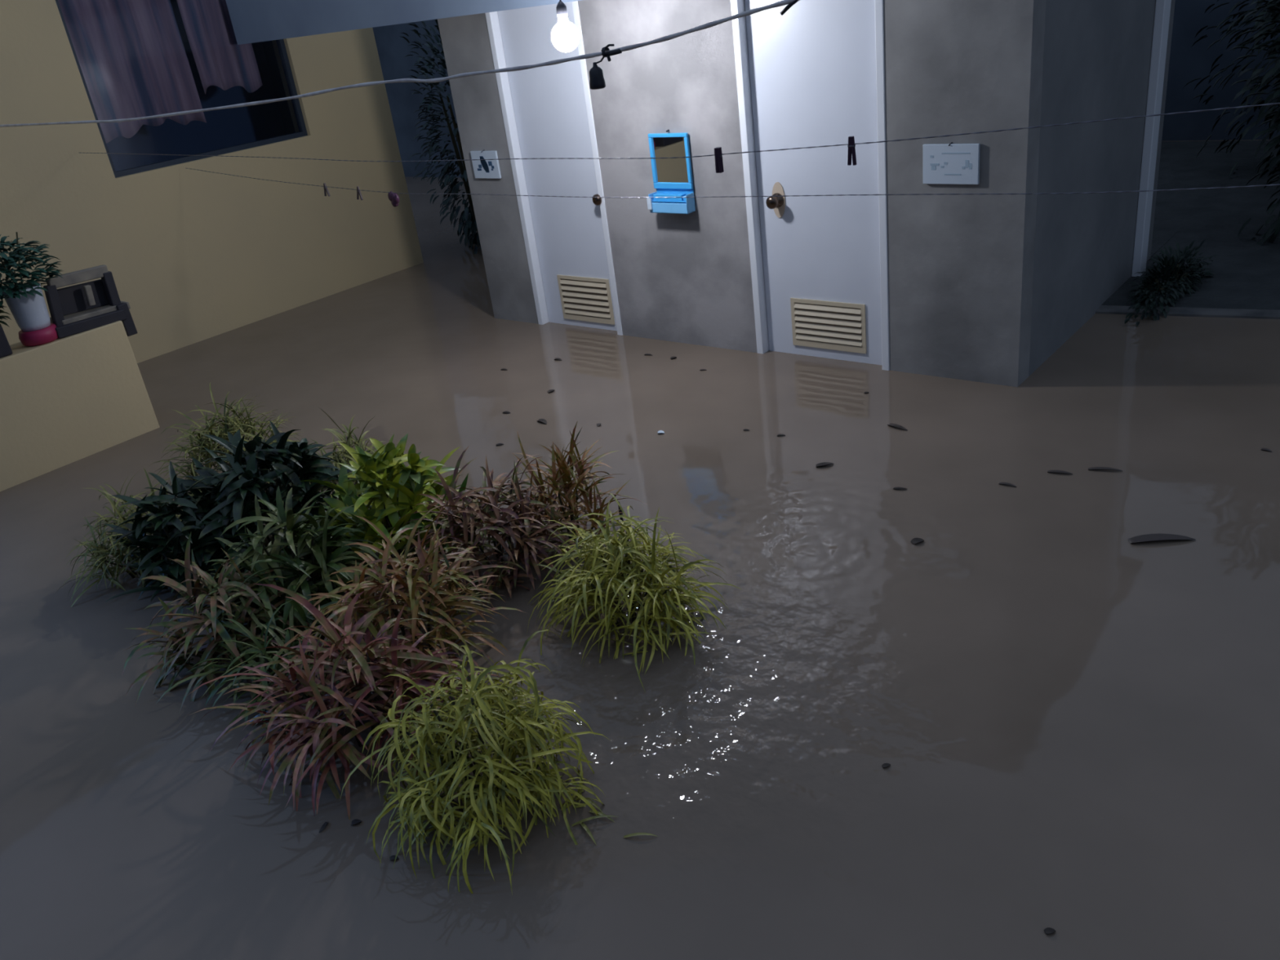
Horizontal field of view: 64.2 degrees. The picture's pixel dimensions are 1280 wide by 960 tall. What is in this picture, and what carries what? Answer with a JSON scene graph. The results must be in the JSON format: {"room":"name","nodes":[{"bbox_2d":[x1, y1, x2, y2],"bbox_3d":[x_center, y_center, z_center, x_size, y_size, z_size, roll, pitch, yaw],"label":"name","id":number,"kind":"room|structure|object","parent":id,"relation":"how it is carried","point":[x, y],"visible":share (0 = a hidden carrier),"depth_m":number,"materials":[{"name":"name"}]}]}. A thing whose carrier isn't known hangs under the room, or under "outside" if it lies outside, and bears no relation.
{"room":"flooded courtyard","nodes":[
{"label":"flooded courtyard","id":0,"kind":"room"},
{"bbox_2d":[0,320,159,491],"bbox_3d":[-5.577,1.154,3.182,0.260,0.777,8.425,14,33,37],"label":"wall","id":1,"kind":"structure","parent":0,"point":[64,401],"depth_m":5.61,"materials":[{"name":"yellow paint"}]},
{"bbox_2d":[0,291,12,358],"bbox_3d":[-3.497,-0.760,5.256,0.381,0.329,0.530,14,33,37],"label":"potted shrub","id":2,"kind":"object","parent":1,"relation":"on","point":[5,348],"visible":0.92,"depth_m":5.33,"materials":[{"name":"green plant"}]},
{"bbox_2d":[0,325,12,358],"bbox_3d":[-3.485,-0.693,5.309,0.220,0.160,0.300,14,33,37],"label":"planter","id":3,"kind":"object","parent":2,"relation":"on","point":[5,348],"depth_m":5.33,"materials":[{"name":"grey wood"}]},
{"bbox_2d":[0,231,62,346],"bbox_3d":[-3.347,-0.994,5.338,0.476,0.638,0.693,14,33,37],"label":"potted plant","id":4,"kind":"object","parent":1,"relation":"on","point":[25,301],"visible":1,"depth_m":5.39,"materials":[{"name":"green plant"}]},
{"bbox_2d":[43,264,137,338],"bbox_3d":[-3.107,-0.964,5.704,0.210,0.420,0.436,14,33,37],"label":"wooden chair","id":5,"kind":"object","parent":1,"relation":"on","point":[74,309],"visible":0.95,"depth_m":5.66,"materials":[{"name":"brown wood"}]},
{"bbox_2d":[106,0,295,171],"bbox_3d":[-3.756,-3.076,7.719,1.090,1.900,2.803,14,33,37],"label":"window pane","id":6,"kind":"structure","parent":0,"point":[223,128],"depth_m":8.67,"materials":[{"name":"blue"}]},
{"bbox_2d":[0,0,423,363],"bbox_3d":[-6.124,-0.593,4.343,0.200,3.020,12.740,14,33,37],"label":"wall","id":7,"kind":"structure","parent":0,"point":[195,255],"depth_m":7.58,"materials":[{"name":"yellow paint"}]},
{"bbox_2d":[57,0,206,143],"bbox_3d":[-3.543,-2.988,7.045,0.085,1.162,0.800,14,33,37],"label":"curtain","id":8,"kind":"object","parent":7,"relation":"hanging from","point":[131,55],"visible":0.88,"depth_m":7.09,"materials":[{"name":"purple fabric"}]},
{"bbox_2d":[55,0,307,177],"bbox_3d":[-3.226,-2.988,7.284,0.050,1.307,1.603,14,33,37],"label":"window","id":9,"kind":"structure","parent":7,"relation":"in","point":[280,42],"depth_m":7.62,"materials":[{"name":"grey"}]},
{"bbox_2d":[176,0,262,93],"bbox_3d":[-3.111,-3.349,7.486,0.076,1.006,0.503,14,33,37],"label":"curtain","id":10,"kind":"object","parent":7,"relation":"hanging from","point":[222,63],"visible":0.91,"depth_m":7.53,"materials":[{"name":"purple fabric"}]},
{"bbox_2d":[0,0,799,127],"bbox_3d":[-1.917,-1.848,4.801,6.050,0.238,0.098,11,31,34],"label":"cord","id":11,"kind":"object","parent":7,"relation":"attached to","point":[783,2],"visible":1,"depth_m":3.99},
{"bbox_2d":[589,44,622,89],"bbox_3d":[-0.122,-1.457,3.599,0.151,0.143,0.057,14,33,37],"label":"bulb socket","id":12,"kind":"object","parent":11,"relation":"attached to","point":[597,81],"visible":1,"depth_m":3.62,"materials":[{"name":"grey plastic"}]},
{"bbox_2d":[780,0,798,15],"bbox_3d":[0.469,-1.479,3.184,0.071,0.050,0.013,8,30,30],"label":"wire offcut","id":13,"kind":"object","parent":11,"relation":"hanging from","point":[788,6],"visible":1,"depth_m":3.19,"materials":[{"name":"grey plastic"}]},
{"bbox_2d":[225,0,581,44],"bbox_3d":[-1.073,-2.918,6.003,4.780,0.345,0.120,14,33,37],"label":"ceiling","id":14,"kind":"structure","parent":7,"relation":"attached to","point":[252,21],"depth_m":6.68,"materials":[{"name":"white paint"}]},
{"bbox_2d":[551,0,579,52],"bbox_3d":[-0.209,-2.301,5.013,0.136,0.308,0.646,14,33,37],"label":"hanging lamp","id":15,"kind":"object","parent":14,"relation":"hanging from","point":[565,36],"visible":1,"depth_m":4.83,"materials":[{"name":"white glass"}]},
{"bbox_2d":[555,0,567,18],"bbox_3d":[-0.371,-2.224,4.828,0.052,0.075,0.052,14,33,37],"label":"socket","id":16,"kind":"object","parent":15,"relation":"attached to","point":[562,11],"depth_m":4.81,"materials":[{"name":"grey plastic"}]},
{"bbox_2d":[83,102,1279,161],"bbox_3d":[-1.013,-1.508,4.570,7.057,0.172,0.046,14,34,38],"label":"clothesline","id":17,"kind":"object","parent":7,"relation":"attached to","point":[1246,106],"visible":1,"depth_m":3.33,"materials":[{"name":"grey metal"}]},
{"bbox_2d":[714,146,724,173],"bbox_3d":[0.277,-1.123,3.585,0.022,0.085,0.020,14,33,37],"label":"peg","id":18,"kind":"object","parent":17,"relation":"attached to","point":[717,151],"visible":1,"depth_m":3.58,"materials":[{"name":"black plastic"}]},
{"bbox_2d":[847,136,856,165],"bbox_3d":[0.672,-1.045,3.242,0.028,0.088,0.011,14,33,37],"label":"peg","id":19,"kind":"object","parent":17,"relation":"attached to","point":[851,147],"visible":1,"depth_m":3.24,"materials":[{"name":"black plastic"}]},
{"bbox_2d":[186,168,1279,198],"bbox_3d":[-0.624,-1.474,5.034,7.016,0.203,0.112,16,35,40],"label":"clothesline","id":20,"kind":"object","parent":7,"relation":"attached to","point":[187,168],"visible":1,"depth_m":3.84,"materials":[{"name":"grey metal"}]},
{"bbox_2d":[323,182,330,196],"bbox_3d":[-1.918,-1.773,6.236,0.048,0.079,0.011,14,33,37],"label":"peg","id":21,"kind":"object","parent":20,"relation":"attached to","point":[326,190],"visible":1,"depth_m":6.23,"materials":[{"name":"grey plastic"}]},
{"bbox_2d":[356,186,363,199],"bbox_3d":[-1.661,-1.692,6.028,0.048,0.080,0.011,14,33,37],"label":"peg","id":22,"kind":"object","parent":20,"relation":"attached to","point":[358,192],"visible":1,"depth_m":6.02,"materials":[{"name":"grey plastic"}]},
{"bbox_2d":[387,191,399,206],"bbox_3d":[-1.403,-1.603,5.824,0.082,0.087,0.024,14,33,37],"label":"clip","id":23,"kind":"object","parent":20,"relation":"hanging from","point":[393,197],"visible":1,"depth_m":5.81,"materials":[{"name":"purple plastic"}]},
{"bbox_2d":[373,19,463,177],"bbox_3d":[-0.216,-4.856,11.097,8.500,3.320,0.200,14,33,37],"label":"window","id":24,"kind":"structure","parent":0,"point":[392,48],"depth_m":13.37,"materials":[{"name":"glass"}]},
{"bbox_2d":[0,139,1279,959],"bbox_3d":[0.236,0.389,3.750,20.000,0.010,19.000,14,33,37],"label":"water","id":25,"kind":"object","parent":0,"point":[1076,723],"visible":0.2,"depth_m":3.26,"materials":[{"name":"brown liquid"}]},
{"bbox_2d":[198,644,208,651],"bbox_3d":[-1.617,0.624,3.760,0.102,0.019,0.042,-5,26,6],"label":"floating leaf","id":26,"kind":"object","parent":25,"relation":"on","point":[206,645],"visible":0.18,"depth_m":3.77,"materials":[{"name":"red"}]},
{"bbox_2d":[248,711,284,722],"bbox_3d":[-1.217,0.777,3.325,0.120,0.027,0.047,-11,26,-7],"label":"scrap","id":27,"kind":"object","parent":25,"relation":"on","point":[258,715],"visible":0.15,"depth_m":3.33,"materials":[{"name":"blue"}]},
{"bbox_2d":[319,821,328,832],"bbox_3d":[-0.883,0.969,2.853,0.012,0.006,0.041,0,27,15],"label":"leaf","id":28,"kind":"object","parent":25,"relation":"on","point":[325,824],"visible":1,"depth_m":2.85,"materials":[{"name":"black plant"}]},
{"bbox_2d":[351,818,361,825],"bbox_3d":[-0.792,0.957,2.852,0.028,0.009,0.021,-7,26,1],"label":"leaf","id":29,"kind":"object","parent":25,"relation":"on","point":[355,821],"visible":1,"depth_m":2.86,"materials":[{"name":"black plant"}]},
{"bbox_2d":[389,855,399,860],"bbox_3d":[-0.653,1.005,2.715,0.024,0.008,0.017,-12,26,-8],"label":"leaf","id":30,"kind":"object","parent":25,"relation":"on","point":[392,857],"visible":0.9,"depth_m":2.72,"materials":[{"name":"black plant"}]},
{"bbox_2d":[537,418,546,424],"bbox_3d":[-0.511,-0.308,5.367,0.079,0.014,0.034,14,33,37],"label":"leaf","id":31,"kind":"object","parent":25,"relation":"on","point":[543,420],"visible":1,"depth_m":5.37,"materials":[{"name":"brown plant"}]},
{"bbox_2d":[571,798,657,845],"bbox_3d":[-0.092,0.924,2.718,0.276,0.021,0.118,14,33,37],"label":"leaves","id":32,"kind":"object","parent":25,"relation":"on","point":[602,815],"visible":0.91,"depth_m":2.74,"materials":[{"name":"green plant"}]},
{"bbox_2d":[617,501,623,520],"bbox_3d":[-0.081,0.145,4.265,0.016,0.116,0.024,-23,29,-28],"label":"twig","id":33,"kind":"object","parent":25,"relation":"on","point":[620,510],"visible":0.51,"depth_m":4.25,"materials":[{"name":"green plant"}]},
{"bbox_2d":[815,462,833,466],"bbox_3d":[0.814,-0.066,4.498,0.082,0.014,0.031,-6,26,3],"label":"leaf","id":34,"kind":"object","parent":25,"relation":"on","point":[823,464],"visible":1,"depth_m":4.50,"materials":[{"name":"brown plant"}]},
{"bbox_2d":[881,763,890,768],"bbox_3d":[0.676,0.783,2.798,0.024,0.007,0.015,-12,26,-9],"label":"leaf","id":35,"kind":"object","parent":25,"relation":"on","point":[885,765],"visible":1,"depth_m":2.80,"materials":[{"name":"grey plant"}]},
{"bbox_2d":[887,423,907,430],"bbox_3d":[1.199,-0.247,4.760,0.027,0.014,0.113,-23,29,-28],"label":"floating leaf","id":36,"kind":"object","parent":25,"relation":"on","point":[895,425],"visible":1,"depth_m":4.76,"materials":[{"name":"brown plant"}]},
{"bbox_2d":[911,537,924,544],"bbox_3d":[1.041,0.229,3.829,0.047,0.015,0.035,-23,30,-29],"label":"leaf","id":37,"kind":"object","parent":25,"relation":"on","point":[913,540],"visible":1,"depth_m":3.83,"materials":[{"name":"brown plant"}]},
{"bbox_2d":[998,482,1016,487],"bbox_3d":[1.490,0.018,4.137,0.072,0.009,0.016,14,33,37],"label":"leaf","id":38,"kind":"object","parent":25,"relation":"on","point":[1003,483],"visible":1,"depth_m":4.14,"materials":[{"name":"grey"}]},
{"bbox_2d":[1044,927,1055,933],"bbox_3d":[0.914,1.005,2.275,0.024,0.007,0.016,-12,26,-8],"label":"leaf","id":39,"kind":"object","parent":25,"relation":"on","point":[1047,931],"visible":1,"depth_m":2.28,"materials":[{"name":"grey plant"}]},
{"bbox_2d":[1047,470,1072,474],"bbox_3d":[1.716,-0.030,4.172,0.096,0.011,0.020,8,30,29],"label":"leaf","id":40,"kind":"object","parent":25,"relation":"on","point":[1049,471],"visible":1,"depth_m":4.17,"materials":[{"name":"grey"}]},
{"bbox_2d":[1088,466,1122,471],"bbox_3d":[1.890,-0.043,4.148,0.128,0.012,0.020,4,28,22],"label":"leaf","id":41,"kind":"object","parent":25,"relation":"on","point":[1093,468],"visible":1,"depth_m":4.15,"materials":[{"name":"grey"}]},
{"bbox_2d":[1128,533,1195,543],"bbox_3d":[1.857,0.209,3.638,0.221,0.020,0.047,-5,26,7],"label":"leaf","id":42,"kind":"object","parent":25,"relation":"on","point":[1148,537],"visible":1,"depth_m":3.65,"materials":[{"name":"grey"}]},
{"bbox_2d":[1261,448,1271,452],"bbox_3d":[2.535,-0.121,4.132,0.040,0.008,0.017,14,33,37],"label":"leaf","id":43,"kind":"object","parent":25,"relation":"on","point":[1263,449],"visible":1,"depth_m":4.13,"materials":[{"name":"grey"}]},
{"bbox_2d":[437,0,1045,386],"bbox_3d":[0.322,-1.830,5.706,3.721,2.470,0.150,14,33,37],"label":"wall","id":44,"kind":"structure","parent":0,"point":[961,266],"depth_m":5.31,"materials":[{"name":"concrete"}]},
{"bbox_2d":[470,149,501,178],"bbox_3d":[-1.007,-2.059,6.658,0.238,0.180,0.027,14,33,37],"label":"notice","id":45,"kind":"object","parent":44,"relation":"attached to","point":[484,169],"visible":0.98,"depth_m":6.65,"materials":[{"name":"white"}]},
{"bbox_2d":[477,155,493,172],"bbox_3d":[-1.010,-2.056,6.652,0.162,0.104,0.001,14,33,37],"label":"print","id":46,"kind":"object","parent":45,"relation":"attached to","point":[483,166],"depth_m":6.65,"materials":[{"name":"white"}]},
{"bbox_2d":[484,0,622,335],"bbox_3d":[-0.494,-1.871,6.377,0.750,2.160,0.134,14,33,37],"label":"door","id":47,"kind":"structure","parent":44,"relation":"in","point":[547,111],"depth_m":6.38,"materials":[{"name":"white paint"}]},
{"bbox_2d":[556,274,614,324],"bbox_3d":[-0.358,-1.182,6.687,0.445,0.299,0.016,14,33,37],"label":"vent","id":48,"kind":"object","parent":47,"relation":"attached to","point":[584,299],"depth_m":6.68,"materials":[{"name":"brown"}]},
{"bbox_2d":[646,129,695,213],"bbox_3d":[0.157,-1.728,5.734,0.276,0.444,0.098,14,33,37],"label":"wall mirror","id":49,"kind":"object","parent":44,"relation":"attached to","point":[672,177],"visible":1,"depth_m":5.75,"materials":[{"name":"blue mirror"}]},
{"bbox_2d":[652,192,686,202],"bbox_3d":[0.182,-1.604,5.799,0.252,0.040,0.058,14,33,37],"label":"shelf","id":50,"kind":"object","parent":49,"relation":"attached to","point":[655,199],"depth_m":5.79,"materials":[{"name":"blue plastic"}]},
{"bbox_2d":[648,191,695,213],"bbox_3d":[0.180,-1.576,5.807,0.270,0.105,0.073,14,33,37],"label":"tray","id":51,"kind":"object","parent":49,"relation":"on","point":[655,205],"depth_m":5.78,"materials":[{"name":"blue plastic"}]},
{"bbox_2d":[730,0,889,370],"bbox_3d":[0.911,-1.533,5.288,0.830,2.160,0.134,14,33,37],"label":"door","id":52,"kind":"structure","parent":44,"relation":"in","point":[812,74],"depth_m":5.28,"materials":[{"name":"white paint"}]},
{"bbox_2d":[790,297,866,353],"bbox_3d":[1.031,-0.849,5.610,0.454,0.274,0.016,14,33,37],"label":"vent","id":53,"kind":"object","parent":52,"relation":"attached to","point":[825,325],"depth_m":5.60,"materials":[{"name":"brown"}]},
{"bbox_2d":[922,142,980,184],"bbox_3d":[1.446,-1.474,4.755,0.270,0.188,0.027,14,33,37],"label":"notice","id":54,"kind":"object","parent":44,"relation":"attached to","point":[951,163],"visible":1,"depth_m":4.75,"materials":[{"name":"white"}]},
{"bbox_2d":[929,152,971,175],"bbox_3d":[1.445,-1.470,4.748,0.201,0.101,0.001,14,33,37],"label":"print","id":55,"kind":"object","parent":54,"relation":"attached to","point":[940,163],"depth_m":4.75,"materials":[{"name":"white paper"}]},
{"bbox_2d":[1028,0,1175,376],"bbox_3d":[2.419,-1.969,5.402,0.150,2.470,2.150,14,33,37],"label":"wall","id":56,"kind":"structure","parent":0,"point":[1097,53],"depth_m":5.24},
{"bbox_2d":[1131,0,1171,276],"bbox_3d":[2.934,-2.304,5.796,0.049,2.320,0.130,14,33,37],"label":"pole","id":57,"kind":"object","parent":56,"relation":"attached to","point":[1162,7],"depth_m":5.90,"materials":[{"name":"grey metal"}]},
{"bbox_2d":[1101,140,1279,310],"bbox_3d":[5.345,-1.722,6.698,6.400,0.150,5.000,14,33,37],"label":"ground","id":58,"kind":"structure","parent":0,"point":[1246,276],"depth_m":7.08,"materials":[{"name":"concrete"}]},
{"bbox_2d":[1124,239,1218,326],"bbox_3d":[3.052,-1.137,5.907,0.408,0.386,1.186,12,32,35],"label":"shrub","id":59,"kind":"object","parent":58,"relation":"on","point":[1177,278],"visible":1,"depth_m":5.84,"materials":[{"name":"green plant"}]},
{"bbox_2d":[1182,0,1279,178],"bbox_3d":[5.055,-4.011,7.324,2.038,3.820,1.895,-21,29,-25],"label":"plant","id":60,"kind":"object","parent":58,"relation":"on","point":[1275,17],"visible":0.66,"depth_m":7.90,"materials":[{"name":"green plant"}]},
{"bbox_2d":[1224,0,1279,245],"bbox_3d":[4.387,-2.590,6.025,1.519,2.607,1.302,14,33,37],"label":"plant","id":61,"kind":"object","parent":58,"relation":"on","point":[1275,226],"visible":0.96,"depth_m":6.25,"materials":[{"name":"green plant"}]},
{"bbox_2d":[1161,0,1279,141],"bbox_3d":[8.762,-3.990,6.334,11.500,3.720,0.200,14,33,37],"label":"wall","id":62,"kind":"structure","parent":0,"point":[1187,64],"depth_m":9.49,"materials":[{"name":"grey paint"}]},
{"bbox_3d":[0.261,0.572,3.839,20.000,0.180,19.000,14,33,37],"label":"floor","id":63,"kind":"structure","parent":0,"visible":0},
{"bbox_2d":[58,467,182,607],"bbox_3d":[-2.127,0.255,4.339,0.642,0.576,0.758,2,28,20],"label":"shrub","id":64,"kind":"object","parent":63,"relation":"on","point":[103,551],"visible":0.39,"depth_m":4.24,"materials":[{"name":"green plant"}]},
{"bbox_2d":[104,460,271,622],"bbox_3d":[-1.816,0.249,4.114,0.757,0.585,0.657,14,33,37],"label":"shrub","id":65,"kind":"object","parent":63,"relation":"on","point":[163,519],"visible":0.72,"depth_m":4.00,"materials":[{"name":"green plant"}]},
{"bbox_2d":[121,533,318,713],"bbox_3d":[-1.496,0.481,3.622,0.660,0.574,0.765,14,33,37],"label":"plant","id":66,"kind":"object","parent":63,"relation":"on","point":[215,624],"visible":0.74,"depth_m":3.55,"materials":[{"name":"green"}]},
{"bbox_2d":[150,382,302,496],"bbox_3d":[-2.028,-0.159,5.026,0.792,0.612,0.797,-18,27,-19],"label":"shrub","id":67,"kind":"object","parent":63,"relation":"on","point":[228,424],"visible":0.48,"depth_m":4.95,"materials":[{"name":"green plant"}]},
{"bbox_2d":[155,591,353,733],"bbox_3d":[-1.167,0.611,3.436,0.645,0.419,0.666,2,27,19],"label":"plant","id":68,"kind":"object","parent":63,"relation":"on","point":[303,615],"visible":0.38,"depth_m":3.40,"materials":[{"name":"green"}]},
{"bbox_2d":[170,420,355,567],"bbox_3d":[-1.554,0.105,4.263,0.817,0.649,0.780,14,33,37],"label":"shrub","id":69,"kind":"object","parent":63,"relation":"on","point":[247,473],"visible":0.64,"depth_m":4.14,"materials":[{"name":"green plant"}]},
{"bbox_2d":[205,485,388,647],"bbox_3d":[-1.320,0.330,3.783,0.763,0.610,0.695,14,33,37],"label":"shrub","id":70,"kind":"object","parent":63,"relation":"on","point":[322,562],"visible":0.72,"depth_m":3.70,"materials":[{"name":"green plant"}]},
{"bbox_2d":[186,583,500,819],"bbox_3d":[-0.877,0.588,3.109,0.874,0.635,0.832,14,33,37],"label":"plant","id":71,"kind":"object","parent":63,"relation":"on","point":[370,675],"visible":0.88,"depth_m":3.03,"materials":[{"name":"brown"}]},
{"bbox_2d":[306,407,408,522],"bbox_3d":[-1.331,-0.095,4.647,0.555,0.620,0.666,14,33,37],"label":"shrub","id":72,"kind":"object","parent":63,"relation":"on","point":[346,455],"visible":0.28,"depth_m":4.60,"materials":[{"name":"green plant"}]},
{"bbox_2d":[299,433,484,566],"bbox_3d":[-0.977,0.119,4.100,0.757,0.628,0.613,-6,26,4],"label":"shrub","id":73,"kind":"object","parent":63,"relation":"on","point":[380,477],"visible":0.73,"depth_m":4.00,"materials":[{"name":"green plant"}]},
{"bbox_2d":[274,505,528,713],"bbox_3d":[-0.748,0.449,3.422,0.796,0.641,0.782,14,33,37],"label":"plant","id":74,"kind":"object","parent":63,"relation":"on","point":[441,598],"visible":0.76,"depth_m":3.39,"materials":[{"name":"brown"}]},
{"bbox_2d":[400,18,481,253],"bbox_3d":[-1.565,-3.197,8.922,1.135,2.544,1.139,14,33,37],"label":"plant","id":75,"kind":"object","parent":63,"relation":"on","point":[469,226],"visible":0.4,"depth_m":8.91,"materials":[{"name":"green plant"}]},
{"bbox_2d":[340,629,608,895],"bbox_3d":[-0.433,0.757,2.778,0.717,0.670,0.710,14,33,37],"label":"grass plant","id":76,"kind":"object","parent":63,"relation":"on","point":[494,705],"visible":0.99,"depth_m":2.70,"materials":[{"name":"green plant"}]},
{"bbox_2d":[400,445,601,607],"bbox_3d":[-0.507,0.164,3.971,0.813,0.546,0.849,14,33,37],"label":"plant","id":77,"kind":"object","parent":63,"relation":"on","point":[487,509],"visible":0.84,"depth_m":3.88,"materials":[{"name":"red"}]},
{"bbox_2d":[490,422,643,572],"bbox_3d":[-0.305,0.044,4.101,0.645,0.603,0.697,14,33,37],"label":"plant","id":78,"kind":"object","parent":63,"relation":"on","point":[564,472],"visible":0.8,"depth_m":4.05,"materials":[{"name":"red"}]},
{"bbox_2d":[527,493,741,690],"bbox_3d":[-0.063,0.373,3.564,0.810,0.607,0.709,8,30,29],"label":"grass plant","id":79,"kind":"object","parent":63,"relation":"on","point":[607,568],"visible":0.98,"depth_m":3.43,"materials":[{"name":"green plant"}]},
{"bbox_2d":[1095,305,1279,319],"bbox_3d":[4.691,-0.664,4.740,4.747,0.122,0.097,7,30,29],"label":"kerb","id":80,"kind":"object","parent":63,"relation":"on","point":[1107,309],"visible":0.27,"depth_m":5.59,"materials":[{"name":"concrete"}]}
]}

